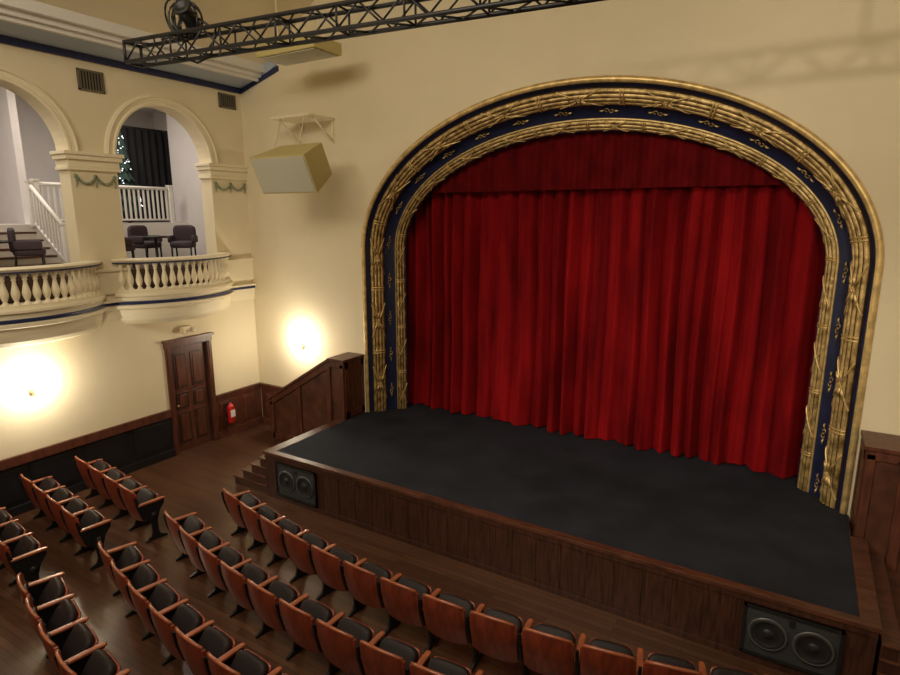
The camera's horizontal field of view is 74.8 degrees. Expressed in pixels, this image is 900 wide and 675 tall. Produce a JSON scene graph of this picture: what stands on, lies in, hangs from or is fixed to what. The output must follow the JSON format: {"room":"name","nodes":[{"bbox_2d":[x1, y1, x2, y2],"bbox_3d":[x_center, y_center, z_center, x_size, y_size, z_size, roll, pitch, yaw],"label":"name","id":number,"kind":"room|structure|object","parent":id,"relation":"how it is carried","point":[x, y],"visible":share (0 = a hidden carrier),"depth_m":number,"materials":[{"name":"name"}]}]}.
{"room":"auditorium","nodes":[
{"label":"auditorium","id":0,"kind":"room"},
{"bbox_2d":[0,86,30,223],"bbox_3d":[-9.903,-4.033,12.857,2.000,3.038,0.150,7,14,30],"label":"wall","id":1,"kind":"structure","parent":0,"point":[14,209],"depth_m":12.48,"materials":[{"name":"paint"}]},
{"bbox_2d":[15,94,153,222],"bbox_3d":[-11.245,-3.307,12.908,0.200,4.580,10.600,7,14,30],"label":"wall","id":2,"kind":"structure","parent":0,"point":[37,141],"depth_m":14.47,"materials":[{"name":"paint"}]},
{"bbox_2d":[0,222,208,304],"bbox_3d":[-9.129,-1.537,11.972,4.740,1.492,10.600,7,14,30],"label":"floor","id":3,"kind":"structure","parent":0,"point":[154,228],"depth_m":12.55,"materials":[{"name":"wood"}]},
{"bbox_2d":[0,240,9,277],"bbox_3d":[-7.887,-1.349,10.198,0.520,0.640,0.520,7,14,30],"label":"round table","id":4,"kind":"object","parent":3,"relation":"on","point":[1,241],"visible":0.66,"depth_m":10.22,"materials":[{"name":"black paint"}]},
{"bbox_2d":[7,227,45,276],"bbox_3d":[-7.647,-1.559,10.676,0.540,0.862,0.570,-8,14,-35],"label":"lounge chair","id":5,"kind":"object","parent":3,"relation":"on","point":[17,247],"visible":0.99,"depth_m":10.43,"materials":[{"name":"black paint"}]},
{"bbox_2d":[0,232,62,273],"bbox_3d":[-8.444,-1.613,11.208,1.170,0.748,1.450,7,14,30],"label":"stairs","id":6,"kind":"structure","parent":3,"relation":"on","point":[7,259],"depth_m":11.32,"materials":[{"name":"beige wood"}]},
{"bbox_2d":[23,180,70,262],"bbox_3d":[-7.996,-2.247,11.748,1.270,1.752,0.130,7,14,30],"label":"stair railing","id":7,"kind":"object","parent":3,"relation":"on","point":[38,207],"depth_m":11.75,"materials":[{"name":"white wood"}]},
{"bbox_2d":[29,179,175,222],"bbox_3d":[-7.734,-3.060,13.410,0.130,0.910,3.150,7,14,30],"label":"railing","id":8,"kind":"object","parent":3,"relation":"on","point":[168,190],"depth_m":13.97,"materials":[{"name":"white wood"}]},
{"bbox_2d":[124,237,135,268],"bbox_3d":[-6.771,-1.854,12.104,0.540,0.862,0.570,-7,13,-30],"label":"lounge chair","id":9,"kind":"object","parent":3,"relation":"on","point":[129,246],"visible":0.3,"depth_m":11.98,"materials":[{"name":"grey fabric"}]},
{"bbox_2d":[117,131,143,222],"bbox_3d":[-7.797,-3.851,14.124,0.718,2.170,0.707,2,12,11],"label":"tree","id":10,"kind":"object","parent":3,"relation":"on","point":[125,177],"visible":0.69,"depth_m":14.03,"materials":[{"name":"green plant"}]},
{"bbox_2d":[127,225,162,257],"bbox_3d":[-6.839,-2.089,13.247,0.540,0.862,0.570,5,12,21],"label":"lounge chair","id":11,"kind":"object","parent":3,"relation":"on","point":[135,232],"visible":0.8,"depth_m":13.10,"materials":[{"name":"black paint"}]},
{"bbox_2d":[117,125,175,221],"bbox_3d":[-7.802,-4.180,15.200,0.060,2.340,2.100,7,14,30],"label":"drape","id":12,"kind":"object","parent":3,"relation":"on","point":[147,151],"visible":0.42,"depth_m":15.21,"materials":[{"name":"black fabric"}]},
{"bbox_2d":[142,236,168,266],"bbox_3d":[-6.307,-1.860,12.673,0.520,0.640,0.520,7,14,30],"label":"round table","id":13,"kind":"object","parent":3,"relation":"on","point":[154,237],"visible":0.77,"depth_m":12.60,"materials":[{"name":"black paint"}]},
{"bbox_2d":[167,225,197,262],"bbox_3d":[-6.052,-2.116,13.375,0.570,0.862,0.540,-2,12,-11],"label":"lounge chair","id":14,"kind":"object","parent":3,"relation":"on","point":[184,236],"visible":0.97,"depth_m":13.44,"materials":[{"name":"black paint"}]},
{"bbox_2d":[0,43,259,459],"bbox_3d":[-8.642,-0.526,7.960,0.360,7.973,14.620,7,14,30],"label":"wall","id":15,"kind":"structure","parent":0,"point":[114,374],"depth_m":11.11,"materials":[{"name":"beige paint"}]},
{"bbox_2d":[28,378,38,395],"bbox_3d":[-7.184,0.853,10.151,0.216,0.350,0.130,7,14,30],"label":"wall sconce","id":16,"kind":"object","parent":15,"relation":"attached to","point":[33,382],"visible":1,"depth_m":10.10,"materials":[{"name":"white glass"}]},
{"bbox_2d":[0,67,79,150],"bbox_3d":[-7.212,-3.675,9.309,0.070,1.235,2.471,7,14,30],"label":"trim","id":17,"kind":"structure","parent":15,"relation":"attached to","point":[6,75],"depth_m":9.94,"materials":[{"name":"beige paint"}]},
{"bbox_2d":[0,260,106,348],"bbox_3d":[-6.941,-0.532,9.791,0.698,1.320,2.752,7,14,30],"label":"balcony","id":18,"kind":"object","parent":15,"relation":"attached to","point":[28,323],"visible":1,"depth_m":9.80,"materials":[{"name":"cream plaster"},{"name":"navy paint"}]},
{"bbox_2d":[49,150,128,294],"bbox_3d":[-6.601,-2.096,10.997,0.500,2.580,1.066,7,14,30],"label":"capital","id":19,"kind":"object","parent":15,"relation":"attached to","point":[108,278],"visible":0.7,"depth_m":10.79,"materials":[{"name":"beige paint"}]},
{"bbox_2d":[76,67,105,93],"bbox_3d":[-6.412,-4.580,10.519,0.030,0.360,0.460,7,14,30],"label":"air vent","id":20,"kind":"object","parent":15,"relation":"in","point":[88,80],"visible":1,"depth_m":10.51,"materials":[{"name":"brown metal"}]},
{"bbox_2d":[73,173,116,187],"bbox_3d":[-6.461,-2.853,10.758,0.056,0.242,0.770,7,14,30],"label":"relief","id":21,"kind":"object","parent":15,"relation":"attached to","point":[75,175],"visible":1,"depth_m":10.72,"materials":[{"name":"green paint"}]},
{"bbox_2d":[0,382,262,516],"bbox_3d":[-8.452,2.883,8.546,0.085,1.058,14.620,7,14,30],"label":"wainscoting","id":22,"kind":"structure","parent":15,"relation":"attached to","point":[134,445],"depth_m":11.54,"materials":[{"name":"brown wood"}]},
{"bbox_2d":[0,0,278,93],"bbox_3d":[-7.953,-4.562,6.703,1.250,0.860,14.620,7,14,30],"label":"crown molding","id":23,"kind":"structure","parent":15,"relation":"attached to","point":[28,24],"depth_m":10.15,"materials":[{"name":"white paint"}]},
{"bbox_2d":[104,95,218,162],"bbox_3d":[-5.705,-4.181,11.759,0.070,1.235,2.471,7,14,30],"label":"trim","id":24,"kind":"structure","parent":15,"relation":"attached to","point":[125,110],"depth_m":11.41,"materials":[{"name":"beige paint"}]},
{"bbox_2d":[111,252,233,324],"bbox_3d":[-5.434,-1.038,12.242,0.698,1.320,2.752,7,14,30],"label":"balcony","id":25,"kind":"object","parent":15,"relation":"attached to","point":[149,305],"visible":1,"depth_m":11.77,"materials":[{"name":"cream paint"},{"name":"navy paint"}]},
{"bbox_2d":[102,283,255,320],"bbox_3d":[-8.445,0.149,7.978,0.100,0.360,14.620,7,14,30],"label":"trim stringcourse","id":26,"kind":"structure","parent":15,"relation":"attached to","point":[245,291],"depth_m":13.59,"materials":[{"name":"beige paint"}]},
{"bbox_2d":[180,325,195,333],"bbox_3d":[-5.641,-0.167,12.646,0.120,0.160,0.360,7,14,30],"label":"emergency light","id":27,"kind":"object","parent":15,"relation":"attached to","point":[183,329],"visible":1,"depth_m":12.61,"materials":[{"name":"beige plastic"}]},
{"bbox_2d":[161,332,218,454],"bbox_3d":[-5.771,1.205,13.036,0.390,2.530,1.220,7,14,30],"label":"door frame","id":28,"kind":"structure","parent":15,"relation":"attached to","point":[206,338],"depth_m":12.84,"materials":[{"name":"brown wood"}]},
{"bbox_2d":[170,342,211,451],"bbox_3d":[-5.712,1.303,13.019,0.129,2.335,0.860,7,14,30],"label":"door","id":29,"kind":"structure","parent":15,"relation":"in","point":[188,361],"depth_m":13.01,"materials":[{"name":"brown wood"}]},
{"bbox_2d":[195,163,253,280],"bbox_3d":[-5.098,-2.600,13.441,0.500,2.580,1.049,7,14,30],"label":"capital","id":30,"kind":"object","parent":15,"relation":"attached to","point":[240,269],"visible":0.79,"depth_m":13.33,"materials":[{"name":"beige paint"}]},
{"bbox_2d":[218,92,235,109],"bbox_3d":[-4.900,-5.195,12.955,0.030,0.300,0.440,7,14,30],"label":"air vent","id":31,"kind":"object","parent":15,"relation":"in","point":[228,101],"visible":1,"depth_m":12.95,"materials":[{"name":"brown metal"}]},
{"bbox_2d":[214,181,245,193],"bbox_3d":[-4.931,-3.366,13.245,0.056,0.242,0.859,7,14,30],"label":"relief","id":32,"kind":"object","parent":15,"relation":"attached to","point":[230,185],"visible":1,"depth_m":13.22,"materials":[{"name":"green paint"}]},
{"bbox_2d":[226,399,235,422],"bbox_3d":[-5.129,1.713,13.694,0.201,0.550,0.225,7,14,30],"label":"fire extinguisher","id":33,"kind":"object","parent":15,"relation":"attached to","point":[230,411],"visible":1,"depth_m":13.65,"materials":[{"name":"red metal"}]},
{"bbox_2d":[136,107,161,112],"bbox_3d":[-9.267,-5.310,11.159,4.940,0.150,10.800,7,14,30],"label":"ceiling","id":34,"kind":"structure","parent":0,"point":[144,109],"depth_m":16.37,"materials":[{"name":"paint"}]},
{"bbox_2d":[34,0,313,63],"bbox_3d":[-1.886,-4.766,2.959,16.104,1.900,15.070,7,14,30],"label":"ceiling","id":35,"kind":"structure","parent":0,"point":[144,15],"depth_m":10.61,"materials":[{"name":"beige paint"}]},
{"bbox_2d":[256,0,341,65],"bbox_3d":[-2.736,-6.067,10.443,1.440,2.067,0.700,7,14,30],"label":"loudspeaker","id":36,"kind":"object","parent":35,"relation":"hanging from","point":[286,56],"depth_m":10.46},
{"bbox_2d":[122,0,605,67],"bbox_3d":[0.793,-4.431,4.916,10.440,3.038,0.278,5,13,24],"label":"lighting truss","id":37,"kind":"object","parent":35,"relation":"hanging from","point":[140,62],"visible":0.98,"depth_m":6.16,"materials":[{"name":"black metal"}]},
{"bbox_2d":[161,0,216,63],"bbox_3d":[-3.075,-3.593,6.888,0.376,0.747,0.960,-9,15,-39],"label":"spotlight","id":38,"kind":"object","parent":37,"relation":"attached to","point":[182,8],"visible":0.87,"depth_m":6.79,"materials":[{"name":"black paint"}]},
{"bbox_2d":[152,112,206,255],"bbox_3d":[-6.699,-3.865,15.611,4.740,4.580,1.180,7,14,30],"label":"wall","id":39,"kind":"structure","parent":0,"point":[187,191],"depth_m":14.89,"materials":[{"name":"paint"}]},
{"bbox_2d":[0,423,789,674],"bbox_3d":[-1.079,3.973,6.132,16.104,0.100,18.200,7,14,30],"label":"floor","id":40,"kind":"structure","parent":0,"point":[192,480],"depth_m":8.13,"materials":[{"name":"brown wood"}]},
{"bbox_2d":[0,507,12,523],"bbox_3d":[-6.828,2.901,8.811,0.609,0.916,0.505,9,15,38],"label":"seat","id":41,"kind":"object","parent":40,"relation":"on","point":[5,516],"visible":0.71,"depth_m":8.77,"materials":[{"name":"brown wood"}]},
{"bbox_2d":[0,519,25,568],"bbox_3d":[-6.364,2.976,8.449,0.609,0.916,0.505,9,15,38],"label":"seat","id":42,"kind":"object","parent":40,"relation":"on","point":[10,529],"visible":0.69,"depth_m":8.45,"materials":[{"name":"brown wood"}]},
{"bbox_2d":[0,532,47,603],"bbox_3d":[-5.872,3.055,8.065,0.678,0.916,0.505,9,15,38],"label":"seat","id":43,"kind":"object","parent":40,"relation":"on","point":[24,554],"visible":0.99,"depth_m":7.92,"materials":[{"name":"brown wood"}]},
{"bbox_2d":[19,474,59,519],"bbox_3d":[-6.844,2.676,9.903,0.609,0.916,0.505,9,15,38],"label":"seat","id":44,"kind":"object","parent":40,"relation":"on","point":[46,483],"visible":0.66,"depth_m":9.83,"materials":[{"name":"brown wood"}]},
{"bbox_2d":[16,572,68,606],"bbox_3d":[-4.879,3.247,7.138,0.505,0.916,0.609,-11,16,-41],"label":"seat","id":45,"kind":"object","parent":40,"relation":"on","point":[50,588],"visible":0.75,"depth_m":7.13,"materials":[{"name":"black leather"}]},
{"bbox_2d":[31,483,73,530],"bbox_3d":[-6.380,2.751,9.541,0.609,0.916,0.505,9,15,38],"label":"seat","id":46,"kind":"object","parent":40,"relation":"on","point":[60,493],"visible":0.66,"depth_m":9.46,"materials":[{"name":"brown wood"}]},
{"bbox_2d":[25,593,80,658],"bbox_3d":[-4.468,3.334,6.715,0.505,0.916,0.609,-11,16,-44],"label":"seat","id":47,"kind":"object","parent":40,"relation":"on","point":[57,613],"visible":0.72,"depth_m":6.70,"materials":[{"name":"black leather"}]},
{"bbox_2d":[45,494,88,542],"bbox_3d":[-5.915,2.825,9.179,0.609,0.916,0.505,9,15,38],"label":"seat","id":48,"kind":"object","parent":40,"relation":"on","point":[75,504],"visible":0.71,"depth_m":9.10,"materials":[{"name":"brown wood"}]},
{"bbox_2d":[37,617,98,674],"bbox_3d":[-4.040,3.418,6.309,0.609,0.916,0.505,11,16,42],"label":"seat","id":49,"kind":"object","parent":40,"relation":"on","point":[73,638],"visible":0.79,"depth_m":6.28,"materials":[{"name":"brown wood"}]},
{"bbox_2d":[59,506,111,570],"bbox_3d":[-5.423,2.905,8.795,0.678,0.916,0.505,9,15,38],"label":"seat","id":50,"kind":"object","parent":40,"relation":"on","point":[88,526],"visible":0.98,"depth_m":8.65,"materials":[{"name":"brown wood"}]},
{"bbox_2d":[53,642,120,674],"bbox_3d":[-3.595,3.498,5.921,0.609,0.916,0.505,10,15,39],"label":"seat","id":51,"kind":"object","parent":40,"relation":"on","point":[96,660],"visible":1,"depth_m":5.94,"materials":[{"name":"brown wood"}]},
{"bbox_2d":[73,456,110,498],"bbox_3d":[-6.401,2.527,10.625,0.609,0.916,0.505,9,15,38],"label":"seat","id":52,"kind":"object","parent":40,"relation":"on","point":[80,465],"visible":0.64,"depth_m":10.52,"materials":[{"name":"brown wood"}]},
{"bbox_2d":[86,464,125,508],"bbox_3d":[-5.936,2.602,10.263,0.609,0.916,0.505,9,15,38],"label":"seat","id":53,"kind":"object","parent":40,"relation":"on","point":[95,475],"visible":0.68,"depth_m":10.15,"materials":[{"name":"brown wood"}]},
{"bbox_2d":[97,541,143,596],"bbox_3d":[-4.334,3.103,7.835,0.505,0.916,0.609,-11,16,-42],"label":"seat","id":54,"kind":"object","parent":40,"relation":"on","point":[126,555],"visible":0.73,"depth_m":7.79,"materials":[{"name":"brown wood"}]},
{"bbox_2d":[101,474,141,519],"bbox_3d":[-5.471,2.677,9.900,0.609,0.916,0.505,9,15,38],"label":"seat","id":55,"kind":"object","parent":40,"relation":"on","point":[110,485],"visible":0.72,"depth_m":9.79,"materials":[{"name":"brown wood"}]},
{"bbox_2d":[116,669,129,674],"bbox_3d":[-3.132,3.574,5.552,0.609,0.916,0.505,9,15,37],"label":"seat","id":56,"kind":"object","parent":40,"relation":"on","point":[126,671],"visible":1,"depth_m":5.81,"materials":[{"name":"brown wood"}]},
{"bbox_2d":[109,559,160,617],"bbox_3d":[-3.920,3.190,7.414,0.609,0.916,0.505,11,16,44],"label":"seat","id":57,"kind":"object","parent":40,"relation":"on","point":[141,574],"visible":0.79,"depth_m":7.36,"materials":[{"name":"brown wood"}]},
{"bbox_2d":[117,484,167,542],"bbox_3d":[-4.979,2.756,9.517,0.678,0.916,0.505,9,15,38],"label":"seat","id":58,"kind":"object","parent":40,"relation":"on","point":[143,504],"visible":1,"depth_m":9.38,"materials":[{"name":"brown wood"}]},
{"bbox_2d":[125,578,180,640],"bbox_3d":[-3.489,3.273,7.011,0.609,0.916,0.505,10,16,41],"label":"seat","id":59,"kind":"object","parent":40,"relation":"on","point":[160,593],"visible":0.75,"depth_m":6.94,"materials":[{"name":"brown wood"}]},
{"bbox_2d":[145,598,205,665],"bbox_3d":[-3.040,3.352,6.626,0.609,0.916,0.505,10,15,39],"label":"seat","id":60,"kind":"object","parent":40,"relation":"on","point":[183,615],"visible":0.84,"depth_m":6.54,"materials":[{"name":"brown wood"}]},
{"bbox_2d":[163,510,205,560],"bbox_3d":[-3.858,2.935,8.647,0.505,0.916,0.609,-11,16,-42],"label":"seat","id":61,"kind":"object","parent":40,"relation":"on","point":[191,523],"visible":0.82,"depth_m":8.56,"materials":[{"name":"brown wood"}]},
{"bbox_2d":[177,526,223,578],"bbox_3d":[-3.445,3.022,8.226,0.609,0.916,0.505,11,16,44],"label":"seat","id":62,"kind":"object","parent":40,"relation":"on","point":[207,538],"visible":0.73,"depth_m":8.12,"materials":[{"name":"brown wood"}]},
{"bbox_2d":[171,620,235,674],"bbox_3d":[-2.575,3.428,6.261,0.609,0.916,0.505,9,15,36],"label":"seat","id":63,"kind":"object","parent":40,"relation":"on","point":[192,646],"visible":0.89,"depth_m":6.17,"materials":[{"name":"brown wood"}]},
{"bbox_2d":[195,542,244,597],"bbox_3d":[-3.014,3.105,7.822,0.609,0.916,0.505,10,16,41],"label":"seat","id":64,"kind":"object","parent":40,"relation":"on","point":[209,559],"visible":0.78,"depth_m":7.71,"materials":[{"name":"brown wood"}]},
{"bbox_2d":[202,642,271,674],"bbox_3d":[-2.094,3.499,5.916,0.609,0.916,0.505,8,14,34],"label":"seat","id":65,"kind":"object","parent":40,"relation":"on","point":[237,661],"visible":1,"depth_m":5.88,"materials":[{"name":"brown wood"}]},
{"bbox_2d":[221,488,260,535],"bbox_3d":[-3.282,2.789,9.354,0.505,0.916,0.609,-11,16,-42],"label":"seat","id":66,"kind":"object","parent":40,"relation":"on","point":[230,501],"visible":0.8,"depth_m":9.22,"materials":[{"name":"brown wood"}]},
{"bbox_2d":[217,558,269,617],"bbox_3d":[-2.566,3.185,7.437,0.609,0.916,0.505,10,15,39],"label":"seat","id":67,"kind":"object","parent":40,"relation":"on","point":[233,578],"visible":0.82,"depth_m":7.32,"materials":[{"name":"brown wood"}]},
{"bbox_2d":[233,455,267,493],"bbox_3d":[-3.284,2.360,11.959,0.930,0.704,2.000,7,14,30],"label":"stairs","id":68,"kind":"structure","parent":40,"relation":"on","point":[254,476],"depth_m":11.08,"materials":[{"name":"brown wood"}]},
{"bbox_2d":[237,501,279,550],"bbox_3d":[-2.865,2.875,8.937,0.609,0.916,0.505,11,16,43],"label":"seat","id":69,"kind":"object","parent":40,"relation":"on","point":[249,516],"visible":0.77,"depth_m":8.80,"materials":[{"name":"brown wood"}]},
{"bbox_2d":[243,575,299,638],"bbox_3d":[-2.101,3.260,7.071,0.609,0.916,0.505,9,15,37],"label":"seat","id":70,"kind":"object","parent":40,"relation":"on","point":[262,598],"visible":0.81,"depth_m":6.94,"materials":[{"name":"brown wood"}]},
{"bbox_2d":[268,666,288,674],"bbox_3d":[-1.597,3.566,5.593,0.609,0.916,0.505,7,14,31],"label":"seat","id":71,"kind":"object","parent":40,"relation":"on","point":[277,671],"visible":1,"depth_m":5.82,"materials":[{"name":"brown wood"}]},
{"bbox_2d":[257,515,302,566],"bbox_3d":[-2.431,2.958,8.537,0.609,0.916,0.505,10,15,41],"label":"seat","id":72,"kind":"object","parent":40,"relation":"on","point":[270,531],"visible":0.83,"depth_m":8.40,"materials":[{"name":"brown wood"}]},
{"bbox_2d":[280,529,328,582],"bbox_3d":[-1.980,3.037,8.155,0.609,0.916,0.505,9,15,38],"label":"seat","id":73,"kind":"object","parent":40,"relation":"on","point":[296,547],"visible":0.86,"depth_m":8.01,"materials":[{"name":"brown wood"}]},
{"bbox_2d":[275,593,334,660],"bbox_3d":[-1.621,3.332,6.725,0.609,0.916,0.505,8,14,34],"label":"seat","id":74,"kind":"object","parent":40,"relation":"on","point":[297,618],"visible":0.88,"depth_m":6.59,"materials":[{"name":"brown wood"}]},
{"bbox_2d":[267,352,364,440],"bbox_3d":[-3.031,1.357,13.204,2.353,2.165,0.678,7,14,30],"label":"stair wall","id":75,"kind":"structure","parent":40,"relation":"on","point":[333,389],"depth_m":12.75,"materials":[{"name":"brown wood"}]},
{"bbox_2d":[308,543,358,600],"bbox_3d":[-1.512,3.111,7.793,0.609,0.916,0.505,9,14,36],"label":"seat","id":76,"kind":"object","parent":40,"relation":"on","point":[325,563],"visible":0.87,"depth_m":7.63,"materials":[{"name":"brown wood"}]},
{"bbox_2d":[312,612,374,674],"bbox_3d":[-1.125,3.399,6.401,0.609,0.916,0.505,7,14,32],"label":"seat","id":77,"kind":"object","parent":40,"relation":"on","point":[337,639],"visible":0.91,"depth_m":6.24,"materials":[{"name":"brown wood"}]},
{"bbox_2d":[339,558,392,617],"bbox_3d":[-1.028,3.182,7.452,0.609,0.916,0.505,8,14,34],"label":"seat","id":78,"kind":"object","parent":40,"relation":"on","point":[360,578],"visible":0.89,"depth_m":7.28,"materials":[{"name":"brown wood"}]},
{"bbox_2d":[355,631,420,674],"bbox_3d":[-0.614,3.461,6.099,0.609,0.916,0.505,7,13,29],"label":"seat","id":79,"kind":"object","parent":40,"relation":"on","point":[381,655],"visible":0.98,"depth_m":5.96,"materials":[{"name":"brown wood"}]},
{"bbox_2d":[376,573,431,636],"bbox_3d":[-0.528,3.248,7.132,0.609,0.916,0.505,7,14,31],"label":"seat","id":80,"kind":"object","parent":40,"relation":"on","point":[399,596],"visible":0.96,"depth_m":6.95,"materials":[{"name":"brown wood"}]},
{"bbox_2d":[404,650,471,674],"bbox_3d":[-0.090,3.519,5.820,0.609,0.916,0.505,6,13,27],"label":"seat","id":81,"kind":"object","parent":40,"relation":"on","point":[437,665],"visible":1,"depth_m":5.82,"materials":[{"name":"brown wood"}]},
{"bbox_2d":[418,588,475,653],"bbox_3d":[-0.015,3.309,6.835,0.609,0.916,0.505,6,13,28],"label":"seat","id":82,"kind":"object","parent":40,"relation":"on","point":[443,615],"visible":0.96,"depth_m":6.64,"materials":[{"name":"brown wood"}]},
{"bbox_2d":[475,670,482,674],"bbox_3d":[0.446,3.571,5.564,0.609,0.916,0.505,5,13,24],"label":"seat","id":83,"kind":"object","parent":40,"relation":"on","point":[479,672],"visible":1,"depth_m":5.81,"materials":[{"name":"brown wood"}]},
{"bbox_2d":[465,603,523,671],"bbox_3d":[0.511,3.366,6.561,0.609,0.916,0.505,6,13,26],"label":"seat","id":84,"kind":"object","parent":40,"relation":"on","point":[493,633],"visible":0.99,"depth_m":6.36,"materials":[{"name":"brown wood"}]},
{"bbox_2d":[517,618,575,674],"bbox_3d":[1.050,3.417,6.310,0.609,0.916,0.505,5,13,24],"label":"seat","id":85,"kind":"object","parent":40,"relation":"on","point":[545,649],"visible":1,"depth_m":6.10,"materials":[{"name":"brown wood"}]},
{"bbox_2d":[263,403,881,674],"bbox_3d":[1.743,2.572,10.482,9.210,0.885,4.705,7,14,30],"label":"stage platform","id":86,"kind":"object","parent":40,"relation":"on","point":[675,545],"visible":0.98,"depth_m":8.63,"materials":[{"name":"brown wood"}]},
{"bbox_2d":[275,462,317,506],"bbox_3d":[-2.707,2.581,10.404,1.003,0.642,0.050,7,14,30],"label":"speaker","id":87,"kind":"object","parent":86,"relation":"attached to","point":[293,483],"visible":1,"depth_m":10.37},
{"bbox_2d":[406,185,824,478],"bbox_3d":[2.466,-0.999,10.951,8.492,5.900,0.500,7,14,30],"label":"stage curtain","id":88,"kind":"object","parent":86,"relation":"on","point":[681,320],"visible":0.7,"depth_m":10.64,"materials":[{"name":"red fabric"}]},
{"bbox_2d":[739,601,844,674],"bbox_3d":[3.793,3.372,6.570,0.964,0.644,0.050,7,14,30],"label":"speaker","id":89,"kind":"object","parent":86,"relation":"attached to","point":[804,645],"visible":1,"depth_m":6.54},
{"bbox_2d":[575,633,636,674],"bbox_3d":[1.599,3.464,6.083,0.609,0.916,0.505,5,13,21],"label":"seat","id":90,"kind":"object","parent":40,"relation":"on","point":[600,657],"visible":1,"depth_m":5.85,"materials":[{"name":"brown wood"}]},
{"bbox_2d":[636,648,702,674],"bbox_3d":[2.158,3.506,5.879,0.609,0.916,0.505,4,12,19],"label":"seat","id":91,"kind":"object","parent":40,"relation":"on","point":[656,663],"visible":0.98,"depth_m":5.71,"materials":[{"name":"brown wood"}]},
{"bbox_2d":[698,661,767,674],"bbox_3d":[2.758,3.546,5.689,0.678,0.916,0.505,3,12,16],"label":"seat","id":92,"kind":"object","parent":40,"relation":"on","point":[715,670],"visible":0.98,"depth_m":5.78,"materials":[{"name":"black leather"}]},
{"bbox_2d":[850,430,899,572],"bbox_3d":[6.561,2.525,7.546,2.353,2.165,0.678,7,14,30],"label":"stair wall","id":93,"kind":"structure","parent":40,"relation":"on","point":[875,505],"depth_m":7.73,"materials":[{"name":"brown wood"}]},
{"bbox_2d":[869,553,899,674],"bbox_3d":[5.423,3.420,6.823,0.930,0.704,2.000,7,14,30],"label":"stairs","id":94,"kind":"structure","parent":40,"relation":"on","point":[887,582],"depth_m":6.59,"materials":[{"name":"brown wood"}]},
{"bbox_2d":[240,0,899,520],"bbox_3d":[1.937,-2.034,10.005,16.104,10.100,0.250,7,14,30],"label":"wall","id":95,"kind":"structure","parent":0,"point":[832,67],"depth_m":9.98,"materials":[{"name":"beige paint"}]},
{"bbox_2d":[260,383,282,424],"bbox_3d":[-4.263,1.682,14.394,0.960,1.048,0.070,7,14,30],"label":"trim","id":96,"kind":"structure","parent":95,"relation":"attached to","point":[267,390],"depth_m":14.52,"materials":[{"name":"brown wood"}]},
{"bbox_2d":[295,336,304,349],"bbox_3d":[-3.434,0.123,13.479,0.130,0.350,0.216,7,14,30],"label":"wall sconce","id":97,"kind":"object","parent":95,"relation":"attached to","point":[298,339],"visible":1,"depth_m":13.40,"materials":[{"name":"white glass"}]},
{"bbox_2d":[270,113,334,147],"bbox_3d":[-3.071,-4.028,11.883,1.050,0.815,1.075,7,14,30],"label":"wall bracket","id":98,"kind":"object","parent":95,"relation":"attached to","point":[302,118],"visible":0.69,"depth_m":11.88,"materials":[{"name":"beige metal"}]},
{"bbox_2d":[249,142,331,193],"bbox_3d":[-2.927,-3.181,11.088,1.377,0.919,0.923,7,13,29],"label":"loudspeaker","id":99,"kind":"object","parent":98,"relation":"attached to","point":[298,168],"visible":1,"depth_m":10.81,"materials":[{"name":"yellow paint"}]},
{"bbox_2d":[431,132,783,192],"bbox_3d":[2.356,-3.358,10.277,8.450,1.500,0.100,7,14,30],"label":"curtain valance","id":100,"kind":"object","parent":95,"relation":"attached to","point":[589,160],"visible":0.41,"depth_m":10.15,"materials":[{"name":"red fabric"}]},
{"bbox_2d":[361,75,883,513],"bbox_3d":[2.121,-1.095,10.351,8.802,6.352,0.788,7,14,30],"label":"arch frame","id":101,"kind":"object","parent":95,"relation":"attached to","point":[845,215],"visible":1,"depth_m":8.96,"materials":[{"name":"gold metal"}]}
]}

